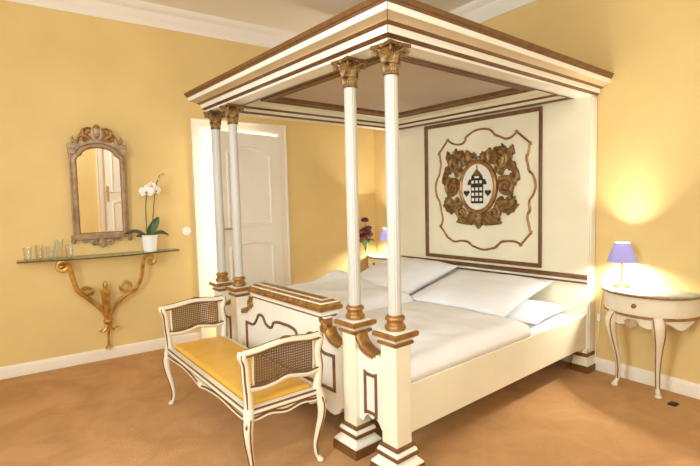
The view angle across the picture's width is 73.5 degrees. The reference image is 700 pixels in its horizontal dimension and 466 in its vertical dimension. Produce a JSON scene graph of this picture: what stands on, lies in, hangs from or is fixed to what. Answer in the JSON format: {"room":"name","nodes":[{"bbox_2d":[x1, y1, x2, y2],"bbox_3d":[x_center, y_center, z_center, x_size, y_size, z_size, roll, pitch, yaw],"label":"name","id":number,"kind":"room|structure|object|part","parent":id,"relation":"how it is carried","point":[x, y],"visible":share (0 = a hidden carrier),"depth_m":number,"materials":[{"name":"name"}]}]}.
{"room":"historic interior","nodes":[
{"label":"historic interior","id":0,"kind":"room"},
{"bbox_2d":[0,0,375,366],"bbox_3d":[-2.035,-0.471,4.342,5.840,3.190,0.120,-4,5,-35],"label":"wall","id":1,"kind":"structure","parent":0,"point":[62,73],"depth_m":4.20,"materials":[{"name":"yellow paint"}]},
{"bbox_2d":[16,248,179,348],"bbox_3d":[-2.119,0.617,4.100,1.255,0.854,0.278,-4,5,-35],"label":"console shelf","id":2,"kind":"object","parent":1,"relation":"attached to","point":[62,265],"visible":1,"depth_m":4.13,"materials":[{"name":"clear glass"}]},
{"bbox_3d":[-2.293,0.518,4.036,0.035,0.622,0.397,3,6,44],"label":"scroll arm","id":3,"kind":"part","parent":2,"relation":"part of","materials":[{"name":"metal"}]},
{"bbox_3d":[-2.128,0.197,4.068,1.255,0.012,0.276,-4,5,-35],"label":"glass shelf","id":4,"kind":"part","parent":2,"relation":"part of","materials":[{"name":"clear glass"}]},
{"bbox_3d":[-2.165,0.865,4.207,0.162,0.347,0.072,-4,5,-35],"label":"stem","id":5,"kind":"part","parent":2,"relation":"part of","materials":[{"name":"metal"}]},
{"bbox_3d":[-1.976,0.495,4.254,0.442,0.619,0.033,-3,5,-24],"label":"scroll arm","id":6,"kind":"part","parent":2,"relation":"part of","materials":[{"name":"metal"}]},
{"bbox_2d":[123,173,168,251],"bbox_3d":[-1.859,-0.186,4.258,0.362,0.712,0.150,-2,4,-10],"label":"potted orchid","id":7,"kind":"object","parent":2,"relation":"on","point":[149,240],"visible":1,"depth_m":4.24,"materials":[{"name":"white plant"}]},
{"bbox_3d":[-1.836,-0.168,4.242,0.054,0.417,0.011,1,5,29],"label":"stem","id":8,"kind":"part","parent":7,"relation":"part of","materials":[{"name":"green plant"}]},
{"bbox_3d":[-1.825,-0.382,4.196,0.128,0.100,0.038,-2,4,-15],"label":"flower","id":9,"kind":"part","parent":7,"relation":"part of","materials":[{"name":"white plant"}]},
{"bbox_3d":[-1.831,0.092,4.284,0.146,0.152,0.146,-4,5,-35],"label":"pot","id":10,"kind":"part","parent":7,"relation":"part of","materials":[{"name":"white ceramic"}]},
{"bbox_3d":[-1.794,-0.437,4.237,0.025,0.064,0.082,3,6,44],"label":"flower","id":11,"kind":"part","parent":7,"relation":"part of","materials":[{"name":"white plant"}]},
{"bbox_3d":[-1.764,-0.396,4.251,0.033,0.088,0.113,1,5,27],"label":"flower","id":12,"kind":"part","parent":7,"relation":"part of","materials":[{"name":"white plant"}]},
{"bbox_3d":[-1.768,-0.254,4.291,0.147,0.580,0.022,-3,5,-25],"label":"stem","id":13,"kind":"part","parent":7,"relation":"part of","materials":[{"name":"green plant"}]},
{"bbox_2d":[66,124,131,247],"bbox_3d":[-2.181,-0.403,4.085,0.484,1.072,0.090,-4,5,-35],"label":"wall mirror","id":14,"kind":"object","parent":1,"relation":"attached to","point":[97,164],"visible":0.99,"depth_m":4.08,"materials":[{"name":"beige wood"}]},
{"bbox_3d":[-2.182,-0.371,4.090,0.422,0.819,0.022,-4,8,-35],"label":"molding","id":15,"kind":"part","parent":14,"relation":"part of","materials":[{"name":"beige wood"}]},
{"bbox_2d":[76,148,122,232],"bbox_3d":[-2.187,-0.371,4.097,0.330,0.727,0.004,-4,8,-35],"label":"mirror glass","id":16,"kind":"object","parent":14,"relation":"on","point":[99,171],"depth_m":4.09,"materials":[{"name":"silver metal"}]},
{"bbox_3d":[-2.186,0.029,4.138,0.476,0.037,0.036,-4,8,-35],"label":"molding","id":17,"kind":"part","parent":14,"relation":"part of","materials":[{"name":"beige wood"}]},
{"bbox_2d":[82,238,122,247],"bbox_3d":[-2.187,0.085,4.144,0.325,0.090,0.029,-4,8,-35],"label":"pendant","id":18,"kind":"object","parent":14,"relation":"attached to","point":[102,242],"depth_m":4.13,"materials":[{"name":"beige wood"}]},
{"bbox_2d":[0,331,200,379],"bbox_3d":[-2.886,1.142,3.755,3.380,0.100,0.018,-4,5,-35],"label":"baseboard","id":19,"kind":"structure","parent":1,"relation":"attached to","point":[32,367],"depth_m":4.15,"materials":[{"name":"white paint"}]},
{"bbox_2d":[3,0,299,47],"bbox_3d":[-2.002,-1.971,4.133,5.640,0.170,0.120,-4,5,-35],"label":"trim","id":20,"kind":"structure","parent":1,"relation":"attached to","point":[137,12],"depth_m":4.36,"materials":[{"name":"white paint"}]},
{"bbox_2d":[182,227,190,234],"bbox_3d":[-1.602,-0.019,4.587,0.082,0.082,0.015,-4,5,-35],"label":"light switch","id":21,"kind":"object","parent":1,"relation":"attached to","point":[186,230],"visible":1,"depth_m":4.58,"materials":[{"name":"white plastic"}]},
{"bbox_2d":[190,118,290,338],"bbox_3d":[-1.138,-0.046,4.970,1.025,2.210,0.156,-4,5,-35],"label":"trim","id":22,"kind":"structure","parent":1,"relation":"attached to","point":[196,125],"depth_m":4.71,"materials":[{"name":"white paint"}]},
{"bbox_2d":[211,130,283,285],"bbox_3d":[-0.998,0.023,4.825,0.110,2.074,0.829,2,5,40],"label":"door","id":23,"kind":"structure","parent":1,"relation":"in","point":[258,155],"depth_m":4.87,"materials":[{"name":"paint"}]},
{"bbox_3d":[-1.014,-0.473,4.793,0.016,0.820,0.569,2,5,40],"label":"panel","id":24,"kind":"part","parent":23,"relation":"part of","materials":[{"name":"paint"}]},
{"bbox_3d":[-0.992,0.484,4.863,0.016,0.820,0.569,2,5,40],"label":"panel","id":25,"kind":"part","parent":23,"relation":"part of","materials":[{"name":"paint"}]},
{"bbox_2d":[200,131,269,302],"bbox_3d":[-1.794,-0.320,5.556,2.800,2.700,1.580,-4,5,-35],"label":"wall","id":26,"kind":"structure","parent":0,"point":[206,151],"depth_m":6.32,"materials":[{"name":"white paint"}]},
{"bbox_2d":[139,0,474,33],"bbox_3d":[-0.468,-1.981,1.920,5.640,0.100,5.500,-4,5,-35],"label":"ceiling","id":27,"kind":"structure","parent":0,"point":[297,16],"depth_m":4.40,"materials":[{"name":"paint"}]},
{"bbox_2d":[0,304,699,465],"bbox_3d":[-0.848,1.263,2.815,5.640,0.100,7.100,-4,5,-35],"label":"floor","id":28,"kind":"structure","parent":0,"point":[117,411],"depth_m":2.89,"materials":[{"name":"carpet"}]},
{"bbox_2d":[159,295,326,465],"bbox_3d":[-0.712,0.843,2.854,0.493,0.724,1.337,-5,5,-37],"label":"bench","id":29,"kind":"object","parent":28,"relation":"on","point":[251,384],"visible":1,"depth_m":2.46,"materials":[{"name":"white wood"}]},
{"bbox_3d":[-1.250,0.983,3.242,0.079,0.414,0.054,-1,4,7],"label":"leg","id":30,"kind":"part","parent":29,"relation":"part of","materials":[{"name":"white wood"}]},
{"bbox_3d":[-1.104,0.619,3.333,0.484,0.327,0.058,-5,5,-37],"label":"armrest","id":31,"kind":"part","parent":29,"relation":"part of","materials":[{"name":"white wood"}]},
{"bbox_3d":[-1.099,0.580,3.336,0.330,0.182,0.012,-5,5,-37],"label":"cane panel","id":32,"kind":"part","parent":29,"relation":"part of","materials":[{"name":"brown wicker"}]},
{"bbox_3d":[-0.867,0.858,2.735,0.039,0.091,1.244,-5,5,-37],"label":"seat rail","id":33,"kind":"part","parent":29,"relation":"part of","materials":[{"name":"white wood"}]},
{"bbox_3d":[-0.710,0.789,2.853,0.346,0.043,1.196,-5,5,-37],"label":"seat","id":34,"kind":"part","parent":29,"relation":"part of","materials":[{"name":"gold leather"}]},
{"bbox_3d":[-0.481,1.038,2.247,0.054,0.414,0.079,-1,4,7],"label":"leg","id":35,"kind":"part","parent":29,"relation":"part of","materials":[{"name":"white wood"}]},
{"bbox_3d":[-0.550,0.826,2.978,0.039,0.077,1.244,-5,5,-37],"label":"seat rail","id":36,"kind":"part","parent":29,"relation":"part of","materials":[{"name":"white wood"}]},
{"bbox_3d":[-0.337,0.673,2.341,0.484,0.327,0.058,-5,5,-37],"label":"armrest","id":37,"kind":"part","parent":29,"relation":"part of","materials":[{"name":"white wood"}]},
{"bbox_3d":[-0.328,0.634,2.340,0.330,0.182,0.012,-5,5,-37],"label":"cane panel","id":38,"kind":"part","parent":29,"relation":"part of","materials":[{"name":"brown wicker"}]},
{"bbox_3d":[-0.325,0.864,2.360,0.391,0.073,0.039,-5,5,-37],"label":"seat rail","id":39,"kind":"part","parent":29,"relation":"part of","materials":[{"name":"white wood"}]},
{"bbox_3d":[-0.160,1.012,2.494,0.079,0.414,0.054,-1,4,7],"label":"leg","id":40,"kind":"part","parent":29,"relation":"part of","materials":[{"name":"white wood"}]},
{"bbox_2d":[366,252,386,268],"bbox_3d":[0.402,0.621,5.603,0.340,0.715,0.638,-4,5,-35],"label":"bedside table","id":41,"kind":"object","parent":28,"relation":"on","point":[375,258],"visible":0.2,"depth_m":5.52,"materials":[{"name":"beige wood"}]},
{"bbox_2d":[359,217,374,253],"bbox_3d":[0.188,0.034,5.711,0.234,0.449,0.231,-1,4,3],"label":"flower vase","id":42,"kind":"object","parent":41,"relation":"on","point":[365,232],"visible":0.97,"depth_m":5.66,"materials":[{"name":"clear glass"}]},
{"bbox_3d":[0.318,0.358,5.530,0.100,0.094,0.455,-4,5,-35],"label":"drawer","id":43,"kind":"part","parent":41,"relation":"part of","materials":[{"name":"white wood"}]},
{"bbox_2d":[379,228,386,255],"bbox_3d":[0.436,0.107,5.507,0.190,0.322,0.190,-4,5,-35],"label":"table lamp","id":44,"kind":"object","parent":41,"relation":"on","point":[383,237],"visible":0.52,"depth_m":5.45,"materials":[{"name":"purple fabric"}]},
{"bbox_3d":[0.434,0.015,5.500,0.190,0.137,0.190,-4,5,-35],"label":"lamp shade","id":45,"kind":"part","parent":44,"relation":"part of","materials":[{"name":"purple fabric"}]},
{"bbox_2d":[184,0,613,465],"bbox_3d":[0.341,-0.022,3.717,2.364,2.275,2.352,-5,5,-39],"label":"bed","id":46,"kind":"object","parent":28,"relation":"on","point":[491,134],"visible":0.95,"depth_m":3.42,"materials":[{"name":"beige paint"}]},
{"bbox_3d":[-0.955,0.705,3.790,0.055,0.484,0.203,-5,5,-39],"label":"link panel","id":47,"kind":"part","parent":46,"relation":"part of","materials":[{"name":"beige paint"}]},
{"bbox_3d":[-0.983,0.779,3.778,0.012,0.245,0.101,-5,5,-39],"label":"panel molding","id":48,"kind":"part","parent":46,"relation":"part of","materials":[{"name":"wood"}]},
{"bbox_3d":[-0.437,0.747,3.113,0.014,0.315,1.089,-5,5,-39],"label":"panel molding","id":49,"kind":"part","parent":46,"relation":"part of","materials":[{"name":"wood"}]},
{"bbox_3d":[-0.408,0.767,3.138,0.060,0.580,1.290,-5,5,-39],"label":"footboard","id":50,"kind":"part","parent":46,"relation":"part of","materials":[{"name":"beige paint"}]},
{"bbox_3d":[0.133,0.775,2.480,0.055,0.484,0.203,-5,5,-39],"label":"link panel","id":51,"kind":"part","parent":46,"relation":"part of","materials":[{"name":"beige paint"}]},
{"bbox_3d":[0.106,0.849,2.467,0.012,0.245,0.101,-5,5,-39],"label":"panel molding","id":52,"kind":"part","parent":46,"relation":"part of","materials":[{"name":"wood"}]},
{"bbox_3d":[0.353,-1.117,3.670,1.500,0.015,1.440,-5,5,-39],"label":"ceiling panel","id":53,"kind":"part","parent":46,"relation":"part of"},
{"bbox_3d":[0.353,-1.090,3.672,1.550,0.040,1.490,-5,5,-39],"label":"recess molding","id":54,"kind":"part","parent":46,"relation":"part of","materials":[{"name":"white wood"}]},
{"bbox_3d":[1.176,-0.396,4.332,0.024,1.324,1.256,-5,5,-39],"label":"panel frame","id":55,"kind":"part","parent":46,"relation":"part of","materials":[{"name":"brown wood"}]},
{"bbox_2d":[410,289,572,333],"bbox_3d":[0.399,0.768,3.809,1.985,0.211,2.000,-5,5,-39],"label":"mattress","id":56,"kind":"object","parent":46,"relation":"on","point":[557,318],"visible":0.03,"depth_m":3.51,"materials":[{"name":"white fabric"}]},
{"bbox_2d":[249,270,412,318],"bbox_3d":[-0.244,0.534,3.939,1.190,0.265,1.030,-5,5,-39],"label":"duvet","id":57,"kind":"object","parent":56,"relation":"on","point":[334,284],"visible":0.32,"depth_m":3.91,"materials":[{"name":"white fabric"}]},
{"bbox_2d":[360,257,457,294],"bbox_3d":[0.466,0.426,4.601,0.773,0.308,0.880,-5,5,-37],"label":"pillow","id":58,"kind":"object","parent":56,"relation":"on","point":[416,274],"visible":0.54,"depth_m":4.39,"materials":[{"name":"white fabric"}]},
{"bbox_2d":[333,301,530,382],"bbox_3d":[0.422,0.647,3.147,1.195,0.123,1.027,-5,5,-39],"label":"duvet","id":59,"kind":"object","parent":56,"relation":"on","point":[448,337],"visible":0.56,"depth_m":2.92,"materials":[{"name":"white fabric"}]},
{"bbox_2d":[504,299,569,324],"bbox_3d":[1.259,0.597,3.785,0.600,0.096,0.800,-5,6,-42],"label":"pillow","id":60,"kind":"object","parent":56,"relation":"on","point":[528,311],"visible":0.47,"depth_m":3.53,"materials":[{"name":"white fabric"}]},
{"bbox_2d":[411,270,551,316],"bbox_3d":[1.066,0.477,3.905,0.766,0.227,0.920,-5,6,-41],"label":"pillow","id":61,"kind":"object","parent":60,"relation":"on","point":[496,294],"visible":0.9,"depth_m":3.73,"materials":[{"name":"white fabric"}]},
{"bbox_3d":[1.164,0.322,4.421,0.022,0.072,2.100,-5,5,-39],"label":"dado molding","id":62,"kind":"part","parent":46,"relation":"part of","materials":[{"name":"beige paint"}]},
{"bbox_3d":[1.199,-0.107,4.427,0.095,2.100,2.100,-5,5,-39],"label":"headboard","id":63,"kind":"part","parent":46,"relation":"part of","materials":[{"name":"beige paint"}]},
{"bbox_3d":[1.058,0.833,3.030,2.040,0.256,0.033,-5,5,-39],"label":"rail","id":64,"kind":"part","parent":46,"relation":"part of","materials":[{"name":"beige paint"}]},
{"bbox_2d":[600,282,699,398],"bbox_3d":[2.031,0.753,3.269,0.340,0.715,0.638,-4,5,-35],"label":"bedside table","id":65,"kind":"object","parent":28,"relation":"on","point":[653,309],"visible":1,"depth_m":3.13,"materials":[{"name":"wood"}]},
{"bbox_3d":[1.882,0.823,3.351,0.138,0.569,0.094,-4,5,-35],"label":"leg","id":66,"kind":"part","parent":65,"relation":"part of","materials":[{"name":"white wood"}]},
{"bbox_2d":[595,242,637,363],"bbox_3d":[1.939,0.550,3.466,0.278,0.979,0.361,-4,5,-35],"label":"table lamp","id":67,"kind":"object","parent":65,"relation":"on","point":[621,252],"depth_m":3.30,"materials":[{"name":"purple fabric"}]},
{"bbox_3d":[1.915,0.702,3.534,0.061,0.667,0.290,0,4,14],"label":"lamp cord","id":68,"kind":"part","parent":67,"relation":"part of","materials":[{"name":"white plastic"}]},
{"bbox_3d":[1.945,0.272,3.350,0.026,0.188,0.026,-4,5,-35],"label":"stem","id":69,"kind":"part","parent":67,"relation":"part of","materials":[{"name":"gold metal"}]},
{"bbox_3d":[1.942,0.137,3.340,0.190,0.137,0.190,-4,5,-35],"label":"lamp shade","id":70,"kind":"part","parent":67,"relation":"part of","materials":[{"name":"purple fabric"}]},
{"bbox_3d":[1.947,0.490,3.195,0.100,0.094,0.455,-4,5,-35],"label":"drawer","id":71,"kind":"part","parent":65,"relation":"part of","materials":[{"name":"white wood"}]},
{"bbox_3d":[2.045,0.837,3.119,0.082,0.569,0.140,1,5,24],"label":"leg","id":72,"kind":"part","parent":65,"relation":"part of","materials":[{"name":"white wood"}]},
{"bbox_2d":[667,401,678,406],"bbox_3d":[2.119,1.118,3.070,0.065,0.012,0.050,-4,5,-35],"label":"socket","id":73,"kind":"object","parent":28,"relation":"on","point":[672,403],"visible":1,"depth_m":3.06,"materials":[{"name":"black plastic"}]},
{"bbox_2d":[374,0,699,383],"bbox_3d":[1.933,-0.516,3.678,0.120,3.190,5.500,-4,5,-35],"label":"wall","id":74,"kind":"structure","parent":0,"point":[648,152],"depth_m":3.35,"materials":[{"name":"yellow paint"}]},
{"bbox_2d":[449,0,536,23],"bbox_3d":[1.799,-2.014,3.500,0.120,0.170,5.500,-4,5,-35],"label":"trim","id":75,"kind":"structure","parent":74,"relation":"attached to","point":[479,11],"depth_m":4.30,"materials":[{"name":"white paint"}]},
{"bbox_2d":[560,355,699,399],"bbox_3d":[1.913,1.029,3.751,0.018,0.100,5.500,-4,5,-35],"label":"baseboard","id":76,"kind":"structure","parent":74,"relation":"attached to","point":[680,386],"depth_m":3.39,"materials":[{"name":"white paint"}]}
]}

